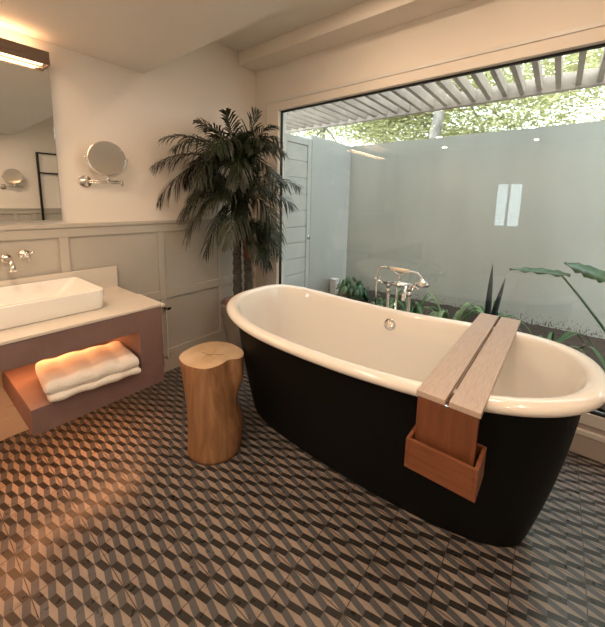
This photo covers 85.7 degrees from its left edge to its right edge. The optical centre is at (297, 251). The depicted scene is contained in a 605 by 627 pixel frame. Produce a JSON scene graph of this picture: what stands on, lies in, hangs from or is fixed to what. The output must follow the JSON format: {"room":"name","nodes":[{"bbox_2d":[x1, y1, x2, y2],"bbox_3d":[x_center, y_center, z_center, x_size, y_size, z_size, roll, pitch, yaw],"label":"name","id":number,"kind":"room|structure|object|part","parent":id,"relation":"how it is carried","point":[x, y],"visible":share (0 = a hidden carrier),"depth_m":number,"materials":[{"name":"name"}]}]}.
{"room":"bathroom","nodes":[
{"label":"bathroom","id":0,"kind":"room"},
{"bbox_2d":[0,27,255,287],"bbox_3d":[-1.583,-0.361,1.998,0.120,2.900,3.794,8,11,38],"label":"wall","id":1,"kind":"structure","parent":0,"point":[94,100],"depth_m":2.36,"materials":[{"name":"beige paint"}]},
{"bbox_2d":[0,249,34,271],"bbox_3d":[-1.592,0.050,1.800,0.166,0.111,0.239,8,11,38],"label":"tap","id":2,"kind":"object","parent":1,"relation":"attached to","point":[24,254],"visible":1,"depth_m":1.84,"materials":[{"name":"silver metal"}]},
{"bbox_3d":[-1.641,0.041,1.838,0.040,0.056,0.056,8,11,38],"label":"wall plate","id":3,"kind":"part","parent":2,"relation":"part of","materials":[{"name":"silver metal"}]},
{"bbox_3d":[-1.579,0.071,1.793,0.132,0.072,0.034,8,11,38],"label":"spout","id":4,"kind":"part","parent":2,"relation":"part of","materials":[{"name":"silver metal"}]},
{"bbox_3d":[-1.577,0.017,1.891,0.070,0.056,0.056,8,11,38],"label":"tap handle","id":5,"kind":"part","parent":2,"relation":"part of","materials":[{"name":"silver metal"}]},
{"bbox_2d":[0,37,49,68],"bbox_3d":[-1.833,-1.028,1.380,0.104,0.074,1.265,8,11,38],"label":"light","id":6,"kind":"object","parent":1,"relation":"attached to","point":[12,49],"visible":0.97,"depth_m":1.76,"materials":[{"name":"brown metal"}]},
{"bbox_2d":[0,52,42,64],"bbox_3d":[-1.834,-1.009,1.377,0.072,0.012,1.235,8,11,38],"label":"diffuser","id":7,"kind":"object","parent":6,"relation":"attached to","point":[31,57],"depth_m":1.77,"materials":[{"name":"beige plastic"}]},
{"bbox_2d":[0,57,61,221],"bbox_3d":[-1.883,-0.560,1.460,0.030,0.872,1.328,8,11,38],"label":"wall mirror","id":8,"kind":"object","parent":1,"relation":"attached to","point":[29,180],"visible":1,"depth_m":1.86,"materials":[{"name":"silver metal"}]},
{"bbox_2d":[0,266,117,287],"bbox_3d":[-1.887,0.271,1.574,0.020,0.142,1.925,8,11,38],"label":"backsplash","id":9,"kind":"structure","parent":1,"relation":"attached to","point":[104,277],"depth_m":2.16,"materials":[{"name":"stone"}]},
{"bbox_2d":[0,266,170,436],"bbox_3d":[-1.637,0.548,1.445,0.630,0.641,1.979,8,11,38],"label":"vanity unit","id":10,"kind":"object","parent":1,"relation":"attached to","point":[132,319],"visible":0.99,"depth_m":1.73,"materials":[{"name":"wood"}]},
{"bbox_2d":[0,286,161,345],"bbox_3d":[-1.653,0.383,1.395,0.630,0.016,1.917,8,11,38],"label":"countertop","id":11,"kind":"structure","parent":10,"relation":"on","point":[117,301],"depth_m":1.71,"materials":[{"name":"stone"}]},
{"bbox_2d":[0,277,103,330],"bbox_3d":[-1.471,0.275,1.702,0.458,0.112,0.702,8,11,38],"label":"vessel basin","id":12,"kind":"object","parent":11,"relation":"in","point":[28,303],"visible":1,"depth_m":1.77,"materials":[{"name":"white ceramic"}]},
{"bbox_2d":[35,341,140,401],"bbox_3d":[-1.148,0.634,1.794,0.363,0.103,0.436,9,12,44],"label":"folded towel","id":13,"kind":"object","parent":10,"relation":"on","point":[62,377],"visible":1,"depth_m":1.72,"materials":[{"name":"white fabric"}]},
{"bbox_2d":[78,141,127,187],"bbox_3d":[-1.280,-0.571,2.144,0.293,0.301,0.089,-4,10,-32],"label":"mirror","id":14,"kind":"object","parent":1,"relation":"attached to","point":[106,158],"visible":1,"depth_m":2.12,"materials":[{"name":"silver metal"}]},
{"bbox_3d":[-1.385,-0.458,2.123,0.015,0.080,0.080,8,11,38],"label":"wall plate","id":15,"kind":"part","parent":14,"relation":"part of","materials":[{"name":"silver metal"}]},
{"bbox_3d":[-1.279,-0.464,2.179,0.009,0.021,0.192,9,12,44],"label":"arm","id":16,"kind":"part","parent":14,"relation":"part of","materials":[{"name":"silver metal"}]},
{"bbox_3d":[-1.240,-0.607,2.119,0.208,0.208,0.014,-5,10,-33],"label":"glass","id":17,"kind":"part","parent":14,"relation":"part of","materials":[{"name":"white mirror"}]},
{"bbox_2d":[0,335,227,440],"bbox_3d":[-1.573,1.021,2.139,0.020,0.125,3.534,8,11,38],"label":"baseboard","id":18,"kind":"structure","parent":1,"relation":"attached to","point":[13,425],"depth_m":1.98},
{"bbox_2d":[0,227,252,408],"bbox_3d":[-1.568,0.409,2.052,0.002,1.110,3.534,8,11,38],"label":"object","id":19,"kind":"structure","parent":1,"relation":"attached to","point":[193,315],"depth_m":2.55,"materials":[{"name":"beige paint"}]},
{"bbox_2d":[0,220,253,420],"bbox_3d":[-1.562,0.410,2.047,0.018,1.110,3.534,8,11,38],"label":"trim","id":20,"kind":"structure","parent":1,"relation":"attached to","point":[62,234],"depth_m":2.57,"materials":[{"name":"beige paint"}]},
{"bbox_2d":[0,217,254,230],"bbox_3d":[-1.547,-0.151,1.958,0.030,0.027,3.534,8,11,38],"label":"rail","id":21,"kind":"object","parent":1,"relation":"attached to","point":[96,224],"visible":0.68,"depth_m":2.17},
{"bbox_2d":[0,0,300,72],"bbox_3d":[-0.308,-1.198,0.126,3.994,0.525,2.462,8,11,38],"label":"ceiling","id":22,"kind":"structure","parent":0,"point":[142,36],"depth_m":1.68,"materials":[{"name":"paint"}]},
{"bbox_2d":[215,0,368,51],"bbox_3d":[0.848,-1.612,1.523,3.994,0.080,1.232,8,11,38],"label":"ceiling","id":23,"kind":"structure","parent":0,"point":[302,13],"depth_m":2.45,"materials":[{"name":"paint"}]},
{"bbox_2d":[239,0,474,71],"bbox_3d":[1.088,-1.560,1.836,3.994,0.107,0.219,8,11,38],"label":"ceiling beam","id":24,"kind":"structure","parent":23,"relation":"attached to","point":[370,17],"depth_m":2.38,"materials":[{"name":"beige paint"}]},
{"bbox_2d":[0,362,604,626],"bbox_3d":[-0.010,1.334,0.947,4.194,0.080,3.774,8,11,38],"label":"floor","id":25,"kind":"structure","parent":0,"point":[108,519],"depth_m":1.37,"materials":[{"name":"tile"}]},
{"bbox_2d":[179,341,243,465],"bbox_3d":[-0.500,0.870,1.940,0.419,0.522,0.382,8,11,38],"label":"stool","id":26,"kind":"object","parent":25,"relation":"on","point":[212,372],"visible":1,"depth_m":1.80,"materials":[{"name":"brown wood"}]},
{"bbox_2d":[149,107,303,361],"bbox_3d":[-0.475,-0.066,2.608,0.898,2.173,0.998,8,11,38],"label":"potted palm","id":27,"kind":"object","parent":25,"relation":"on","point":[239,153],"visible":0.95,"depth_m":2.55,"materials":[{"name":"green plant"}]},
{"bbox_2d":[220,296,244,361],"bbox_3d":[-0.502,0.706,2.981,0.402,0.535,0.402,8,11,38],"label":"pot","id":28,"kind":"object","parent":27,"relation":"attached to","point":[231,329],"depth_m":2.84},
{"bbox_2d":[374,266,428,311],"bbox_3d":[0.677,0.605,2.275,0.374,0.989,0.192,8,11,38],"label":"mixer","id":29,"kind":"object","parent":25,"relation":"on","point":[408,289],"visible":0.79,"depth_m":2.24,"materials":[{"name":"silver metal"}]},
{"bbox_3d":[0.718,0.267,2.169,0.031,0.096,0.151,6,10,29],"label":"spout","id":30,"kind":"part","parent":29,"relation":"part of","materials":[{"name":"silver metal"}]},
{"bbox_2d":[226,284,604,546],"bbox_3d":[0.409,0.755,1.821,1.880,0.819,0.944,8,11,38],"label":"bathtub","id":31,"kind":"object","parent":25,"relation":"on","point":[339,378],"visible":0.9,"depth_m":1.53,"materials":[{"name":"black ceramic"}]},
{"bbox_3d":[0.595,0.470,2.103,0.078,0.079,0.049,8,11,38],"label":"overflow plate","id":32,"kind":"part","parent":31,"relation":"part of","materials":[{"name":"silver metal"}]},
{"bbox_2d":[226,284,604,417],"bbox_3d":[0.410,0.683,1.810,1.860,0.672,0.910,8,11,38],"label":"basin","id":33,"kind":"object","parent":31,"relation":"in","point":[309,353],"depth_m":1.73,"materials":[{"name":"white ceramic"}]},
{"bbox_2d":[404,313,520,502],"bbox_3d":[0.819,0.570,1.487,0.224,0.275,1.125,8,11,39],"label":"rack","id":34,"kind":"object","parent":31,"relation":"on","point":[442,446],"visible":0.98,"depth_m":1.11,"materials":[{"name":"brown wood"}]},
{"bbox_3d":[0.494,0.594,1.092,0.188,0.174,0.022,8,11,39],"label":"panel","id":35,"kind":"part","parent":34,"relation":"part of","materials":[{"name":"red wood"}]},
{"bbox_2d":[569,433,604,463],"bbox_3d":[1.181,1.055,2.253,3.800,0.125,0.008,8,11,38],"label":"baseboard","id":36,"kind":"structure","parent":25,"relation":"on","point":[582,445],"depth_m":1.87,"materials":[{"name":"beige paint"}]},
{"bbox_2d":[256,0,604,287],"bbox_3d":[1.169,-0.284,2.162,3.994,3.000,0.120,8,11,38],"label":"wall","id":37,"kind":"structure","parent":0,"point":[476,25],"depth_m":2.19,"materials":[{"name":"beige paint"}]},
{"bbox_2d":[283,113,285,283],"bbox_3d":[-0.192,-0.337,3.347,0.150,2.500,0.016,8,11,38],"label":"window frame","id":38,"kind":"structure","parent":37,"relation":"attached to","point":[285,113],"depth_m":3.28,"materials":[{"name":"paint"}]},
{"bbox_2d":[265,20,604,442],"bbox_3d":[1.155,-0.117,2.141,3.695,2.225,0.107,8,11,38],"label":"window","id":39,"kind":"structure","parent":37,"relation":"in","point":[591,36],"depth_m":2.12,"materials":[{"name":"beige paint"}]},
{"bbox_3d":[1.137,-0.193,2.104,3.672,2.035,0.030,8,11,38],"label":"casing","id":40,"kind":"part","parent":39,"relation":"part of","materials":[{"name":"beige paint"}]},
{"bbox_3d":[1.144,0.967,2.313,3.550,0.030,0.082,8,11,38],"label":"sill","id":41,"kind":"part","parent":39,"relation":"part of","materials":[{"name":"white paint"}]},
{"bbox_2d":[286,47,604,132],"bbox_3d":[2.018,-1.512,2.462,8.200,0.150,1.651,8,11,38],"label":"pergola","id":42,"kind":"object","parent":37,"relation":"attached to","point":[424,98],"visible":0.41,"depth_m":3.43,"materials":[{"name":"white wood"}]},
{"bbox_3d":[5.816,-0.847,16.181,21.000,0.100,27.506,8,11,38],"label":"ground","id":43,"kind":"structure","parent":0,"visible":0},
{"bbox_2d":[303,135,350,292],"bbox_3d":[0.348,-0.263,4.095,0.150,2.150,0.850,8,11,38],"label":"wall","id":44,"kind":"structure","parent":43,"relation":"on","point":[331,160],"depth_m":3.97,"materials":[{"name":"white paint"}]},
{"bbox_2d":[284,133,311,287],"bbox_3d":[-0.018,-0.162,3.548,0.062,2.100,0.465,8,11,38],"label":"door","id":45,"kind":"structure","parent":44,"relation":"in","point":[298,149],"depth_m":3.53,"materials":[{"name":"white wood"}]},
{"bbox_2d":[330,278,338,293],"bbox_3d":[0.458,0.478,4.113,0.086,0.285,0.086,8,11,38],"label":"junction box","id":46,"kind":"object","parent":44,"relation":"attached to","point":[334,282],"visible":0.73,"depth_m":4.07,"materials":[{"name":"white plastic"}]},
{"bbox_2d":[288,109,466,145],"bbox_3d":[0.771,-2.201,8.247,5.172,4.768,7.585,-7,12,-43],"label":"tree","id":47,"kind":"object","parent":43,"relation":"on","point":[321,131],"visible":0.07,"depth_m":6.71,"materials":[{"name":"green plant"}]},
{"bbox_2d":[301,49,604,145],"bbox_3d":[4.010,-2.490,8.764,9.544,5.304,5.017,7,11,36],"label":"tree","id":48,"kind":"object","parent":43,"relation":"on","point":[596,107],"visible":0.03,"depth_m":7.38,"materials":[{"name":"green plant"}]},
{"bbox_2d":[317,54,604,145],"bbox_3d":[2.818,-2.059,6.244,6.642,5.163,4.155,7,10,34],"label":"tree","id":49,"kind":"object","parent":43,"relation":"on","point":[436,127],"visible":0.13,"depth_m":5.39,"materials":[{"name":"green plant"}]},
{"bbox_2d":[329,289,604,412],"bbox_3d":[2.269,0.956,2.398,5.200,0.318,1.336,8,11,38],"label":"soil","id":50,"kind":"structure","parent":43,"relation":"on","point":[598,343],"depth_m":3.04,"materials":[{"name":"brown soil"}]},
{"bbox_2d":[336,277,356,298],"bbox_3d":[0.576,0.460,3.850,0.254,0.324,0.247,2,9,7],"label":"leaf plant","id":51,"kind":"object","parent":50,"relation":"on","point":[343,287],"visible":0.84,"depth_m":3.80,"materials":[{"name":"green plant"}]},
{"bbox_2d":[348,280,371,302],"bbox_3d":[0.667,0.497,3.539,0.272,0.347,0.214,-1,9,-15],"label":"leaf plant","id":52,"kind":"object","parent":50,"relation":"on","point":[360,293],"visible":0.76,"depth_m":3.48,"materials":[{"name":"green plant"}]},
{"bbox_2d":[372,298,389,306],"bbox_3d":[0.846,0.596,3.311,0.216,0.228,0.194,4,9,18],"label":"leaf plant","id":53,"kind":"object","parent":50,"relation":"on","point":[383,304],"visible":0.18,"depth_m":3.26,"materials":[{"name":"green plant"}]},
{"bbox_2d":[373,290,406,309],"bbox_3d":[0.971,0.557,3.429,0.381,0.291,0.479,3,9,14],"label":"leaf plant","id":54,"kind":"object","parent":50,"relation":"on","point":[400,291],"visible":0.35,"depth_m":3.45,"materials":[{"name":"green plant"}]},
{"bbox_2d":[380,293,440,313],"bbox_3d":[1.121,0.585,3.134,0.617,0.373,0.576,-5,10,-35],"label":"leaf plant","id":55,"kind":"object","parent":50,"relation":"on","point":[415,309],"visible":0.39,"depth_m":3.09,"materials":[{"name":"green plant"}]},
{"bbox_2d":[405,302,449,318],"bbox_3d":[1.187,0.634,2.945,0.428,0.292,0.465,-3,9,-25],"label":"leaf plant","id":56,"kind":"object","parent":50,"relation":"on","point":[417,303],"visible":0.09,"depth_m":3.01,"materials":[{"name":"green plant"}]},
{"bbox_2d":[418,293,483,321],"bbox_3d":[1.340,0.594,2.888,0.573,0.394,0.631,3,9,11],"label":"leaf plant","id":57,"kind":"object","parent":50,"relation":"on","point":[442,313],"visible":0.49,"depth_m":2.87,"materials":[{"name":"green plant"}]},
{"bbox_2d":[484,265,505,315],"bbox_3d":[1.607,0.460,2.683,0.123,0.730,0.042,4,9,20],"label":"leaf plant","id":58,"kind":"object","parent":50,"relation":"on","point":[488,303],"visible":0.48,"depth_m":2.67,"materials":[{"name":"green plant"}]},
{"bbox_2d":[462,301,531,333],"bbox_3d":[1.844,0.645,3.034,0.625,0.284,0.618,8,11,38],"label":"leaf plant","id":59,"kind":"object","parent":50,"relation":"on","point":[482,307],"visible":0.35,"depth_m":3.06,"materials":[{"name":"green plant"}]},
{"bbox_2d":[510,262,604,331],"bbox_3d":[2.113,0.384,2.142,1.241,1.079,0.240,6,10,29],"label":"philodendron","id":60,"kind":"object","parent":50,"relation":"on","point":[588,271],"visible":1,"depth_m":2.22,"materials":[{"name":"green plant"}]},
{"bbox_3d":[2.030,0.527,2.178,0.534,0.715,0.057,8,11,38],"label":"stem","id":61,"kind":"part","parent":60,"relation":"part of","materials":[{"name":"green plant"}]},
{"bbox_2d":[537,331,595,354],"bbox_3d":[1.873,0.736,2.495,0.642,0.249,0.702,8,11,38],"label":"leaf plant","id":62,"kind":"object","parent":50,"relation":"on","point":[563,337],"visible":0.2,"depth_m":2.52,"materials":[{"name":"green plant"}]},
{"bbox_2d":[577,346,604,370],"bbox_3d":[2.082,0.823,2.111,0.623,0.225,0.616,8,11,38],"label":"leaf plant","id":63,"kind":"object","parent":50,"relation":"on","point":[597,353],"visible":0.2,"depth_m":2.26,"materials":[{"name":"green plant"}]},
{"bbox_2d":[346,120,604,338],"bbox_3d":[3.472,0.072,2.268,7.350,2.150,0.150,8,11,38],"label":"wall","id":64,"kind":"structure","parent":43,"relation":"on","point":[447,210],"depth_m":3.33,"materials":[{"name":"white paint"}]},
{"bbox_2d":[445,47,604,129],"bbox_3d":[4.943,-1.751,3.949,6.153,5.313,4.837,7,10,32],"label":"tree","id":65,"kind":"object","parent":43,"relation":"on","point":[596,58],"visible":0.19,"depth_m":4.39,"materials":[{"name":"green plant"}]}
]}

